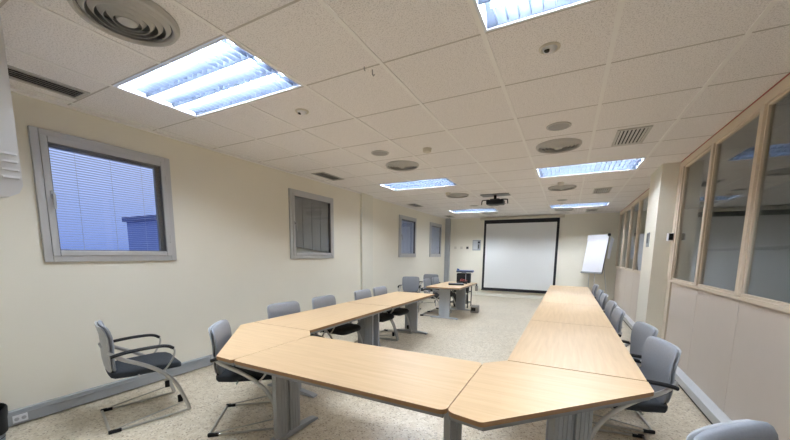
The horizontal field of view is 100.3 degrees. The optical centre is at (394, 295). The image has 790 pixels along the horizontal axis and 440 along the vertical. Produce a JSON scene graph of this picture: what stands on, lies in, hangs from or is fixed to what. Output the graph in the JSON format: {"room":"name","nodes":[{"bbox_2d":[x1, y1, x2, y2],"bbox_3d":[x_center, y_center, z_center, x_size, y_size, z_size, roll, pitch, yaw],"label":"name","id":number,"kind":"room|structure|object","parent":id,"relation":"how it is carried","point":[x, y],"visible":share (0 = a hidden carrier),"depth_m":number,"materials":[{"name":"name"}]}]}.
{"room":"conference room","nodes":[
{"label":"conference room","id":0,"kind":"room"},
{"bbox_2d":[0,92,444,410],"bbox_3d":[-1.354,-0.822,6.516,0.280,2.898,14.000,4,8,27],"label":"wall","id":1,"kind":"structure","parent":0,"point":[233,262],"depth_m":3.89,"materials":[{"name":"beige paint"}]},
{"bbox_2d":[12,412,27,423],"bbox_3d":[-3.185,1.037,2.800,0.008,0.064,0.090,4,8,27],"label":"wall socket","id":2,"kind":"object","parent":1,"relation":"attached to","point":[22,417],"visible":1,"depth_m":2.80,"materials":[{"name":"white plastic"}]},
{"bbox_2d":[27,125,176,261],"bbox_3d":[-2.922,-0.932,3.366,0.362,1.139,1.107,4,8,27],"label":"window","id":3,"kind":"structure","parent":1,"relation":"in","point":[41,140],"depth_m":3.17,"materials":[{"name":"metal"}]},
{"bbox_2d":[49,147,157,249],"bbox_3d":[-2.856,-0.912,3.307,0.025,0.881,0.821,4,8,27],"label":"blind","id":4,"kind":"object","parent":3,"relation":"attached to","point":[153,168],"depth_m":3.27,"materials":[{"name":"blue plastic"}]},
{"bbox_2d":[8,293,432,426],"bbox_3d":[-0.807,0.456,7.399,0.055,0.123,11.520,4,8,27],"label":"baseboard","id":5,"kind":"structure","parent":1,"relation":"attached to","point":[51,406],"depth_m":3.27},
{"bbox_2d":[288,188,333,258],"bbox_3d":[-1.563,-1.254,5.956,0.362,1.139,1.139,4,8,27],"label":"window","id":6,"kind":"structure","parent":1,"relation":"in","point":[311,216],"depth_m":5.87,"materials":[{"name":"metal"}]},
{"bbox_2d":[295,197,328,252],"bbox_3d":[-1.506,-1.287,5.922,0.030,1.000,0.919,4,8,27],"label":"shutter","id":7,"kind":"object","parent":6,"relation":"attached to","point":[311,216],"depth_m":5.92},
{"bbox_2d":[10,88,617,218],"bbox_3d":[1.185,-1.936,5.045,5.416,0.022,13.600,4,8,27],"label":"trim","id":8,"kind":"structure","parent":1,"relation":"attached to","point":[11,89],"depth_m":3.81,"materials":[{"name":"white paint"}]},
{"bbox_2d":[398,215,416,256],"bbox_3d":[0.268,-1.688,9.446,0.362,1.139,1.119,4,8,27],"label":"window","id":9,"kind":"structure","parent":1,"relation":"in","point":[405,249],"depth_m":9.38,"materials":[{"name":"metal"}]},
{"bbox_2d":[401,221,413,252],"bbox_3d":[0.345,-1.670,9.408,0.010,0.900,0.881,4,8,27],"label":"blind","id":10,"kind":"object","parent":9,"relation":"attached to","point":[406,247],"depth_m":9.42,"materials":[{"name":"fabric"}]},
{"bbox_2d":[429,222,441,256],"bbox_3d":[1.304,-1.933,11.420,0.362,1.139,1.094,4,8,27],"label":"window","id":11,"kind":"structure","parent":1,"relation":"in","point":[434,246],"depth_m":11.37,"materials":[{"name":"metal"}]},
{"bbox_2d":[431,227,439,253],"bbox_3d":[1.381,-1.916,11.381,0.009,0.901,0.856,4,8,27],"label":"blind","id":12,"kind":"object","parent":11,"relation":"attached to","point":[435,246],"depth_m":11.43,"materials":[{"name":"white fabric"}]},
{"bbox_2d":[6,295,711,439],"bbox_3d":[1.991,0.921,4.978,7.894,0.100,14.000,4,8,27],"label":"floor","id":13,"kind":"structure","parent":0,"point":[491,334],"depth_m":3.09,"materials":[{"name":"stone"}]},
{"bbox_2d":[0,403,7,439],"bbox_3d":[-3.101,1.001,2.445,0.320,0.295,0.320,4,8,27],"label":"waste bin","id":14,"kind":"object","parent":13,"relation":"on","point":[3,407],"visible":1,"depth_m":2.50,"materials":[{"name":"black"}]},
{"bbox_2d":[94,320,191,434],"bbox_3d":[-2.312,0.641,3.017,0.578,0.877,0.596,7,10,43],"label":"chair","id":15,"kind":"object","parent":13,"relation":"on","point":[159,362],"visible":1,"depth_m":2.89,"materials":[{"name":"grey fabric"}]},
{"bbox_2d":[207,319,273,436],"bbox_3d":[-1.272,0.663,2.924,0.596,0.877,0.578,-1,8,-12],"label":"chair","id":16,"kind":"object","parent":13,"relation":"on","point":[220,333],"visible":0.48,"depth_m":2.71,"materials":[{"name":"silver metal"}]},
{"bbox_2d":[216,322,309,365],"bbox_3d":[-1.327,0.729,2.949,0.920,0.740,0.934,4,8,27],"label":"table","id":17,"kind":"object","parent":13,"relation":"on","point":[253,337],"visible":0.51,"depth_m":2.83,"materials":[{"name":"brown wood"}]},
{"bbox_2d":[267,301,325,379],"bbox_3d":[-1.161,0.535,3.924,0.596,0.877,0.578,6,9,34],"label":"chair","id":18,"kind":"object","parent":13,"relation":"on","point":[291,307],"visible":0.17,"depth_m":3.98,"materials":[{"name":"silver metal"}]},
{"bbox_2d":[256,302,391,397],"bbox_3d":[-0.780,0.580,4.135,0.785,0.740,1.679,4,8,27],"label":"meeting table","id":19,"kind":"object","parent":13,"relation":"on","point":[324,318],"visible":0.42,"depth_m":3.94,"materials":[{"name":"brown wood"}]},
{"bbox_2d":[312,295,362,343],"bbox_3d":[-0.801,0.455,4.566,0.596,0.877,0.578,5,9,30],"label":"chair","id":20,"kind":"object","parent":13,"relation":"on","point":[328,300],"visible":0.3,"depth_m":4.51,"materials":[{"name":"grey fabric"}]},
{"bbox_2d":[234,336,481,439],"bbox_3d":[-0.264,0.820,2.322,1.542,0.740,0.795,4,8,27],"label":"meeting table","id":21,"kind":"object","parent":13,"relation":"on","point":[429,384],"visible":0.95,"depth_m":2.16,"materials":[{"name":"brown wood"}]},
{"bbox_2d":[354,289,397,346],"bbox_3d":[-0.336,0.350,5.411,0.596,0.877,0.578,5,8,29],"label":"chair","id":22,"kind":"object","parent":13,"relation":"on","point":[365,293],"visible":0.23,"depth_m":5.44,"materials":[{"name":"grey fabric"}]},
{"bbox_2d":[349,291,433,345],"bbox_3d":[-0.002,0.396,5.619,0.785,0.740,1.677,4,8,27],"label":"meeting table","id":23,"kind":"object","parent":13,"relation":"on","point":[397,299],"visible":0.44,"depth_m":5.57,"materials":[{"name":"brown wood"}]},
{"bbox_2d":[373,286,411,339],"bbox_3d":[-0.067,0.284,5.944,0.596,0.877,0.578,4,8,27],"label":"chair","id":24,"kind":"object","parent":13,"relation":"on","point":[381,290],"visible":0.36,"depth_m":5.91,"materials":[{"name":"silver metal"}]},
{"bbox_2d":[398,276,420,312],"bbox_3d":[0.379,-0.049,8.552,0.578,0.877,0.596,2,7,9],"label":"chair","id":25,"kind":"object","parent":13,"relation":"on","point":[410,284],"visible":0.73,"depth_m":8.73,"materials":[{"name":"grey fabric"}]},
{"bbox_2d":[418,274,439,305],"bbox_3d":[0.994,-0.188,9.666,0.578,0.877,0.596,3,8,19],"label":"chair","id":26,"kind":"object","parent":13,"relation":"on","point":[430,276],"visible":0.42,"depth_m":9.82,"materials":[{"name":"silver metal"}]},
{"bbox_2d":[420,278,438,315],"bbox_3d":[0.992,0.024,8.027,0.596,0.877,0.578,4,8,23],"label":"chair","id":27,"kind":"object","parent":13,"relation":"on","point":[427,282],"visible":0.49,"depth_m":7.91,"materials":[{"name":"grey fabric"}]},
{"bbox_2d":[430,277,456,312],"bbox_3d":[1.269,-0.041,8.555,0.596,0.877,0.578,4,8,25],"label":"chair","id":28,"kind":"object","parent":13,"relation":"on","point":[435,280],"visible":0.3,"depth_m":8.55,"materials":[{"name":"grey fabric"}]},
{"bbox_2d":[426,281,476,319],"bbox_3d":[1.424,0.085,8.126,0.790,0.740,1.640,4,8,27],"label":"work table","id":29,"kind":"object","parent":13,"relation":"on","point":[444,288],"visible":0.8,"depth_m":7.60,"materials":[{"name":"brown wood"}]},
{"bbox_2d":[448,283,463,284],"bbox_3d":[1.480,-0.292,7.992,0.360,0.038,0.260,2,7,7],"label":"laptop","id":30,"kind":"object","parent":29,"relation":"on","point":[448,283],"visible":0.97,"depth_m":7.89,"materials":[{"name":"black plastic"}]},
{"bbox_2d":[456,272,470,282],"bbox_3d":[1.789,-0.482,8.565,0.340,0.271,0.224,3,8,21],"label":"equipment case","id":31,"kind":"object","parent":29,"relation":"on","point":[467,276],"visible":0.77,"depth_m":8.46,"materials":[{"name":"black plastic"}]},
{"bbox_2d":[456,268,473,272],"bbox_3d":[1.815,-0.664,8.530,0.427,0.094,0.262,3,8,19],"label":"folder","id":32,"kind":"object","parent":31,"relation":"on","point":[457,270],"visible":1,"depth_m":8.43,"materials":[{"name":"blue plastic"}]},
{"bbox_2d":[450,286,471,307],"bbox_3d":[1.868,-0.030,9.355,0.524,0.660,0.440,4,8,27],"label":"trolley","id":33,"kind":"object","parent":13,"relation":"on","point":[467,292],"visible":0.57,"depth_m":9.27,"materials":[{"name":"grey plastic"}]},
{"bbox_2d":[470,304,478,312],"bbox_3d":[2.046,0.328,8.439,0.200,0.190,0.166,4,8,23],"label":"outlet box","id":34,"kind":"object","parent":13,"relation":"on","point":[474,308],"visible":1,"depth_m":8.37,"materials":[{"name":"black plastic"}]},
{"bbox_2d":[448,360,653,439],"bbox_3d":[0.866,0.898,1.802,0.940,0.740,0.961,4,8,27],"label":"table","id":35,"kind":"object","parent":13,"relation":"on","point":[501,394],"visible":1,"depth_m":1.75,"materials":[{"name":"brown wood"}]},
{"bbox_2d":[547,285,591,293],"bbox_3d":[3.812,0.218,7.275,0.802,0.740,1.643,4,8,27],"label":"meeting table","id":36,"kind":"object","parent":13,"relation":"on","point":[553,288],"visible":0.32,"depth_m":7.15,"materials":[{"name":"brown wood"}]},
{"bbox_2d":[541,292,599,305],"bbox_3d":[3.051,0.398,5.824,0.802,0.740,1.642,4,8,27],"label":"meeting table","id":37,"kind":"object","parent":13,"relation":"on","point":[550,297],"visible":0.28,"depth_m":5.66,"materials":[{"name":"brown wood"}]},
{"bbox_2d":[531,302,612,327],"bbox_3d":[2.290,0.579,4.374,0.802,0.740,1.642,4,8,27],"label":"meeting table","id":38,"kind":"object","parent":13,"relation":"on","point":[590,315],"visible":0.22,"depth_m":4.14,"materials":[{"name":"brown wood"}]},
{"bbox_2d":[508,320,646,439],"bbox_3d":[1.529,0.759,2.924,0.802,0.740,1.640,4,8,27],"label":"meeting table","id":39,"kind":"object","parent":13,"relation":"on","point":[576,347],"visible":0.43,"depth_m":2.59,"materials":[{"name":"brown wood"}]},
{"bbox_2d":[592,284,598,298],"bbox_3d":[3.938,0.187,6.989,0.596,0.877,0.578,4,8,25],"label":"chair","id":40,"kind":"object","parent":13,"relation":"on","point":[595,287],"visible":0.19,"depth_m":6.69,"materials":[{"name":"silver metal"}]},
{"bbox_2d":[580,233,613,293],"bbox_3d":[5.985,-0.783,9.810,0.496,2.120,0.664,-3,8,-27],"label":"flip chart","id":41,"kind":"object","parent":13,"relation":"on","point":[597,245],"visible":0.94,"depth_m":9.66,"materials":[{"name":"grey plastic"}]},
{"bbox_2d":[580,271,601,273],"bbox_3d":[5.790,-0.686,9.727,0.064,0.048,0.625,-3,8,-27],"label":"tray","id":42,"kind":"object","parent":41,"relation":"on","point":[591,272],"depth_m":9.67,"materials":[{"name":"grey paint"}]},
{"bbox_2d":[596,289,603,303],"bbox_3d":[3.398,0.315,5.959,0.596,0.877,0.578,4,8,25],"label":"chair","id":43,"kind":"object","parent":13,"relation":"on","point":[599,292],"visible":0.14,"depth_m":5.80,"materials":[{"name":"grey fabric"}]},
{"bbox_2d":[599,293,607,312],"bbox_3d":[3.084,0.390,5.360,0.596,0.877,0.578,4,8,26],"label":"chair","id":44,"kind":"object","parent":13,"relation":"on","point":[603,299],"visible":0.22,"depth_m":5.05,"materials":[{"name":"grey fabric"}]},
{"bbox_2d":[605,300,616,320],"bbox_3d":[2.631,0.497,4.498,0.596,0.877,0.578,4,8,25],"label":"chair","id":45,"kind":"object","parent":13,"relation":"on","point":[610,305],"visible":0.09,"depth_m":4.31,"materials":[{"name":"grey fabric"}]},
{"bbox_2d":[610,308,624,337],"bbox_3d":[2.308,0.574,3.881,0.596,0.877,0.578,4,8,25],"label":"chair","id":46,"kind":"object","parent":13,"relation":"on","point":[617,316],"visible":0.22,"depth_m":3.62,"materials":[{"name":"grey fabric"}]},
{"bbox_2d":[593,321,657,433],"bbox_3d":[1.994,0.677,3.058,0.596,0.877,0.578,3,8,19],"label":"chair","id":47,"kind":"object","parent":13,"relation":"on","point":[641,331],"visible":0.17,"depth_m":2.92,"materials":[{"name":"grey fabric"}]},
{"bbox_2d":[591,336,681,439],"bbox_3d":[1.680,0.749,2.481,0.596,0.877,0.578,3,8,17],"label":"chair","id":48,"kind":"object","parent":13,"relation":"on","point":[659,361],"visible":0.45,"depth_m":2.27,"materials":[{"name":"silver metal"}]},
{"bbox_2d":[686,419,778,439],"bbox_3d":[1.272,0.936,1.001,0.578,0.877,0.596,-2,8,-17],"label":"chair","id":49,"kind":"object","parent":13,"relation":"on","point":[744,429],"visible":1,"depth_m":1.19,"materials":[{"name":"silver metal"}]},
{"bbox_2d":[360,193,372,296],"bbox_3d":[-0.644,-0.884,7.517,0.055,2.778,0.450,4,8,27],"label":"pillar","id":50,"kind":"structure","parent":0,"point":[366,201],"depth_m":7.41,"materials":[{"name":"paint"}]},
{"bbox_2d":[0,0,789,218],"bbox_3d":[1.185,-1.947,5.044,5.416,0.008,13.600,4,8,27],"label":"ceiling","id":51,"kind":"structure","parent":0,"point":[483,103],"depth_m":2.50,"materials":[{"name":"tile"}]},
{"bbox_2d":[7,65,89,99],"bbox_3d":[-2.765,-1.656,2.529,0.250,0.013,0.580,4,8,27],"label":"ceiling vent","id":52,"kind":"object","parent":51,"relation":"in","point":[23,76],"visible":1,"depth_m":2.58,"materials":[{"name":"black metal"}]},
{"bbox_2d":[67,0,179,46],"bbox_3d":[-1.487,-1.535,1.829,0.495,0.045,0.495,4,8,27],"label":"ceiling vent","id":53,"kind":"object","parent":51,"relation":"in","point":[140,22],"visible":1,"depth_m":1.83,"materials":[{"name":"silver metal"}]},
{"bbox_2d":[114,35,301,116],"bbox_3d":[-1.473,-1.707,2.584,1.378,0.118,0.688,4,8,27],"label":"ceiling light","id":54,"kind":"object","parent":51,"relation":"attached to","point":[219,74],"visible":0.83,"depth_m":2.55,"materials":[{"name":"white plastic"}]},
{"bbox_2d":[295,108,308,114],"bbox_3d":[-0.860,-1.695,3.047,0.124,0.032,0.124,4,8,27],"label":"sensor","id":55,"kind":"object","parent":51,"relation":"attached to","point":[300,111],"visible":1,"depth_m":3.02,"materials":[{"name":"white plastic"}]},
{"bbox_2d":[311,172,343,180],"bbox_3d":[-1.139,-2.041,5.627,0.250,0.013,0.580,4,8,27],"label":"ceiling vent","id":56,"kind":"object","parent":51,"relation":"in","point":[320,174],"visible":1,"depth_m":5.61,"materials":[{"name":"black metal"}]},
{"bbox_2d":[371,150,388,155],"bbox_3d":[-0.195,-1.858,4.291,0.230,0.010,0.230,4,8,27],"label":"ceiling speaker","id":57,"kind":"object","parent":51,"relation":"attached to","point":[377,152],"visible":1,"depth_m":4.28,"materials":[{"name":"grey"}]},
{"bbox_2d":[373,151,386,155],"bbox_3d":[-0.195,-1.856,4.291,0.195,0.005,0.195,0,7,-1],"label":"grille","id":58,"kind":"object","parent":57,"relation":"attached to","point":[377,153],"depth_m":4.28,"materials":[{"name":"grey metal"}]},
{"bbox_2d":[386,160,418,170],"bbox_3d":[0.107,-1.912,4.865,0.495,0.045,0.495,4,8,27],"label":"ceiling vent","id":59,"kind":"object","parent":51,"relation":"in","point":[399,165],"visible":1,"depth_m":4.78,"materials":[{"name":"silver metal"}]},
{"bbox_2d":[407,203,422,206],"bbox_3d":[0.543,-2.448,8.897,0.250,0.013,0.580,4,8,27],"label":"ceiling vent","id":60,"kind":"object","parent":51,"relation":"in","point":[414,204],"visible":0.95,"depth_m":8.91,"materials":[{"name":"black metal"}]},
{"bbox_2d":[378,178,456,190],"bbox_3d":[0.439,-2.161,6.228,1.378,0.118,0.688,4,8,27],"label":"ceiling light","id":61,"kind":"object","parent":51,"relation":"attached to","point":[439,182],"visible":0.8,"depth_m":6.26,"materials":[{"name":"white plastic"}]},
{"bbox_2d":[423,147,431,153],"bbox_3d":[0.401,-1.809,4.098,0.110,0.052,0.110,4,8,27],"label":"smoke detector","id":62,"kind":"object","parent":51,"relation":"attached to","point":[426,150],"visible":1,"depth_m":4.06,"materials":[{"name":"beige plastic"}]},
{"bbox_2d":[446,193,468,197],"bbox_3d":[1.382,-2.215,7.295,0.495,0.045,0.495,4,8,27],"label":"ceiling vent","id":63,"kind":"object","parent":51,"relation":"in","point":[452,195],"visible":0.98,"depth_m":7.19,"materials":[{"name":"silver metal"}]},
{"bbox_2d":[448,208,497,212],"bbox_3d":[2.351,-2.614,9.872,1.378,0.118,0.688,4,8,27],"label":"ceiling light","id":64,"kind":"object","parent":51,"relation":"attached to","point":[485,209],"visible":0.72,"depth_m":9.94,"materials":[{"name":"white plastic"}]},
{"bbox_2d":[482,212,497,214],"bbox_3d":[2.975,-2.592,10.331,0.495,0.045,0.495,4,8,27],"label":"ceiling vent","id":65,"kind":"object","parent":51,"relation":"in","point":[487,213],"visible":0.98,"depth_m":10.25,"materials":[{"name":"silver metal"}]},
{"bbox_2d":[480,193,510,205],"bbox_3d":[2.200,-2.092,7.245,0.602,0.258,0.325,4,8,27],"label":"projector","id":66,"kind":"object","parent":51,"relation":"hanging from","point":[496,201],"visible":1,"depth_m":7.16,"materials":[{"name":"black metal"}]},
{"bbox_2d":[473,0,594,32],"bbox_3d":[0.975,-1.521,1.323,1.378,0.118,0.688,4,8,27],"label":"ceiling light","id":67,"kind":"object","parent":51,"relation":"attached to","point":[493,14],"visible":1,"depth_m":1.80,"materials":[{"name":"white plastic"}]},
{"bbox_2d":[539,42,560,54],"bbox_3d":[0.975,-1.552,2.079,0.124,0.032,0.124,4,8,27],"label":"sensor","id":68,"kind":"object","parent":51,"relation":"attached to","point":[550,47],"visible":1,"depth_m":2.06,"materials":[{"name":"beige plastic"}]},
{"bbox_2d":[536,138,581,153],"bbox_3d":[1.943,-1.772,3.919,0.495,0.045,0.495,4,8,27],"label":"ceiling vent","id":69,"kind":"object","parent":51,"relation":"in","point":[560,145],"visible":1,"depth_m":3.85,"materials":[{"name":"silver metal"}]},
{"bbox_2d":[546,122,571,130],"bbox_3d":[1.658,-1.716,3.336,0.230,0.010,0.230,4,8,27],"label":"ceiling speaker","id":70,"kind":"object","parent":51,"relation":"attached to","point":[557,126],"visible":1,"depth_m":3.33,"materials":[{"name":"grey"}]},
{"bbox_2d":[548,123,568,129],"bbox_3d":[1.658,-1.715,3.336,0.195,0.005,0.195,-4,9,-34],"label":"grille","id":71,"kind":"object","parent":70,"relation":"attached to","point":[554,126],"depth_m":3.33,"materials":[{"name":"grey metal"}]},
{"bbox_2d":[548,185,576,190],"bbox_3d":[3.217,-2.074,6.349,0.495,0.045,0.495,4,8,27],"label":"ceiling vent","id":72,"kind":"object","parent":51,"relation":"in","point":[557,187],"visible":0.98,"depth_m":6.28,"materials":[{"name":"silver metal"}]},
{"bbox_2d":[554,208,573,210],"bbox_3d":[4.811,-2.452,9.385,0.495,0.045,0.495,4,8,27],"label":"ceiling vent","id":73,"kind":"object","parent":51,"relation":"in","point":[559,209],"visible":0.99,"depth_m":9.24,"materials":[{"name":"silver metal"}]},
{"bbox_2d":[549,202,609,207],"bbox_3d":[4.799,-2.427,8.611,1.378,0.118,0.688,4,8,27],"label":"ceiling light","id":74,"kind":"object","parent":51,"relation":"attached to","point":[598,203],"visible":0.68,"depth_m":8.68,"materials":[{"name":"white plastic"}]},
{"bbox_2d":[536,157,645,177],"bbox_3d":[2.887,-1.974,4.967,1.378,0.118,0.688,4,8,27],"label":"ceiling light","id":75,"kind":"object","parent":51,"relation":"attached to","point":[627,164],"visible":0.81,"depth_m":5.01,"materials":[{"name":"white plastic"}]},
{"bbox_2d":[585,209,597,211],"bbox_3d":[5.670,-2.474,9.499,0.300,0.013,0.560,4,8,27],"label":"ceiling vent","id":76,"kind":"object","parent":51,"relation":"in","point":[587,210],"visible":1,"depth_m":9.52,"materials":[{"name":"black metal"}]},
{"bbox_2d":[592,187,611,193],"bbox_3d":[4.159,-2.116,6.621,0.300,0.013,0.560,4,8,27],"label":"ceiling vent","id":77,"kind":"object","parent":51,"relation":"in","point":[596,190],"visible":1,"depth_m":6.58,"materials":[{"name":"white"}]},
{"bbox_2d":[611,125,652,146],"bbox_3d":[2.575,-1.740,3.602,0.300,0.013,0.560,4,8,27],"label":"ceiling vent","id":78,"kind":"object","parent":51,"relation":"in","point":[636,135],"visible":1,"depth_m":3.57,"materials":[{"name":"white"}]},
{"bbox_2d":[449,208,702,299],"bbox_3d":[5.236,-1.317,10.836,7.394,2.898,0.200,4,8,27],"label":"wall","id":79,"kind":"structure","parent":0,"point":[574,229],"depth_m":10.39,"materials":[{"name":"beige paint"}]},
{"bbox_2d":[444,218,450,281],"bbox_3d":[1.954,-1.553,12.336,0.170,2.638,0.140,4,8,27],"label":"pillar","id":80,"kind":"structure","parent":79,"relation":"attached to","point":[447,220],"depth_m":12.25,"materials":[{"name":"grey paint"}]},
{"bbox_2d":[472,240,480,249],"bbox_3d":[2.932,-1.824,11.843,0.290,0.370,0.045,4,8,27],"label":"control panel","id":81,"kind":"object","parent":79,"relation":"attached to","point":[476,243],"visible":1,"depth_m":11.82,"materials":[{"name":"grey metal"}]},
{"bbox_2d":[480,214,564,293],"bbox_3d":[4.190,-1.403,11.184,2.660,2.549,0.125,4,8,27],"label":"projection screen","id":82,"kind":"object","parent":79,"relation":"attached to","point":[520,253],"visible":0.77,"depth_m":11.14,"materials":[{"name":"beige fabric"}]},
{"bbox_2d":[451,290,608,303],"bbox_3d":[4.274,0.008,11.382,5.246,0.110,0.018,4,8,27],"label":"baseboard","id":83,"kind":"structure","parent":79,"relation":"attached to","point":[469,293],"depth_m":11.54,"materials":[{"name":"paint"}]},
{"bbox_2d":[635,162,680,337],"bbox_3d":[4.070,-0.526,5.104,0.282,2.778,0.760,4,8,27],"label":"pillar","id":84,"kind":"structure","parent":0,"point":[664,181],"depth_m":4.83,"materials":[{"name":"beige paint"}]},
{"bbox_2d":[646,232,649,246],"bbox_3d":[3.950,-0.877,5.146,0.021,0.220,0.150,4,8,27],"label":"thermostat","id":85,"kind":"object","parent":84,"relation":"attached to","point":[648,234],"visible":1,"depth_m":5.10,"materials":[{"name":"grey paint"}]},
{"bbox_2d":[666,233,673,240],"bbox_3d":[3.884,-0.833,4.650,0.060,0.110,0.103,4,8,27],"label":"card reader","id":86,"kind":"object","parent":84,"relation":"attached to","point":[670,236],"visible":1,"depth_m":4.61,"materials":[{"name":"white plastic"}]},
{"bbox_2d":[613,73,789,439],"bbox_3d":[3.583,-0.385,3.980,0.080,2.778,13.600,4,8,27],"label":"wall","id":87,"kind":"structure","parent":0,"point":[735,348],"depth_m":2.92,"materials":[{"name":"beige laminate"}]},
{"bbox_2d":[616,212,624,266],"bbox_3d":[6.472,-1.594,9.420,0.034,1.517,0.882,4,8,27],"label":"window","id":88,"kind":"structure","parent":87,"relation":"in","point":[623,214],"depth_m":9.58,"materials":[{"name":"beige"}]},
{"bbox_2d":[621,208,630,267],"bbox_3d":[6.017,-1.486,8.553,0.034,1.517,0.952,4,8,27],"label":"window","id":89,"kind":"structure","parent":87,"relation":"in","point":[628,212],"depth_m":8.69,"materials":[{"name":"beige"}]},
{"bbox_2d":[626,202,638,269],"bbox_3d":[5.544,-1.374,7.651,0.034,1.517,0.962,4,8,27],"label":"window","id":90,"kind":"structure","parent":87,"relation":"in","point":[634,208],"depth_m":7.86,"materials":[{"name":"beige glass"}]},
{"bbox_2d":[634,194,648,271],"bbox_3d":[5.068,-1.261,6.744,0.034,1.517,0.962,4,8,27],"label":"window","id":91,"kind":"structure","parent":87,"relation":"in","point":[645,197],"depth_m":7.13,"materials":[{"name":"beige wood"}]},
{"bbox_2d":[609,300,731,423],"bbox_3d":[3.533,0.912,4.207,0.100,0.085,13.470,4,8,27],"label":"baseboard","id":92,"kind":"structure","parent":87,"relation":"attached to","point":[708,407],"depth_m":3.27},
{"bbox_2d":[672,147,710,284],"bbox_3d":[3.659,-0.927,4.060,0.034,1.517,0.962,4,8,27],"label":"window","id":93,"kind":"structure","parent":87,"relation":"in","point":[709,149],"depth_m":4.43,"materials":[{"name":"beige"}]},
{"bbox_2d":[698,110,759,293],"bbox_3d":[3.184,-0.814,3.153,0.034,1.517,0.962,4,8,27],"label":"window","id":94,"kind":"structure","parent":87,"relation":"in","point":[718,144],"depth_m":3.52,"materials":[{"name":"beige wood"}]},
{"bbox_2d":[740,87,789,306],"bbox_3d":[2.708,-0.701,2.247,0.034,1.517,0.962,4,8,27],"label":"window","id":95,"kind":"structure","parent":87,"relation":"in","point":[771,106],"depth_m":2.63,"materials":[{"name":"beige"}]},
{"bbox_2d":[637,94,789,210],"bbox_3d":[4.487,-1.754,3.335,1.928,0.120,13.600,4,8,27],"label":"ceiling","id":96,"kind":"structure","parent":0,"point":[736,155],"depth_m":4.69,"materials":[{"name":"glass"}]},
{"bbox_2d":[703,181,789,302],"bbox_3d":[5.395,-0.307,3.039,0.150,2.898,14.000,4,8,27],"label":"wall","id":97,"kind":"structure","parent":0,"point":[769,278],"depth_m":6.40,"materials":[{"name":"paint"}]},
{"bbox_2d":[707,245,789,250],"bbox_3d":[5.309,0.291,3.158,0.030,1.680,13.600,4,8,27],"label":"trim","id":98,"kind":"structure","parent":97,"relation":"attached to","point":[785,246],"depth_m":6.33,"materials":[{"name":"grey"}]},
{"bbox_3d":[-0.694,0.088,-0.465,7.394,2.898,2.120,4,8,27],"label":"wall","id":99,"kind":"structure","parent":0,"visible":0},
{"bbox_2d":[0,13,22,198],"bbox_3d":[-2.505,-0.995,1.768,1.006,0.962,0.372,4,8,27],"label":"air conditioner","id":100,"kind":"object","parent":99,"relation":"attached to","point":[11,183],"visible":1,"depth_m":1.70,"materials":[{"name":"white plastic"}]},
{"label":"outside","id":101,"kind":"structure","parent":0,"visible":0},
{"bbox_3d":[-144.877,-11.552,159.801,395.400,0.100,650.000,4,8,27],"label":"ground","id":102,"kind":"structure","parent":101,"visible":0},
{"bbox_2d":[122,215,158,250],"bbox_3d":[-41.189,-6.417,63.536,13.000,16.400,12.500,4,8,27],"label":"building","id":103,"kind":"structure","parent":102,"relation":"on","point":[139,237],"depth_m":58.10,"materials":[{"name":"blue"}]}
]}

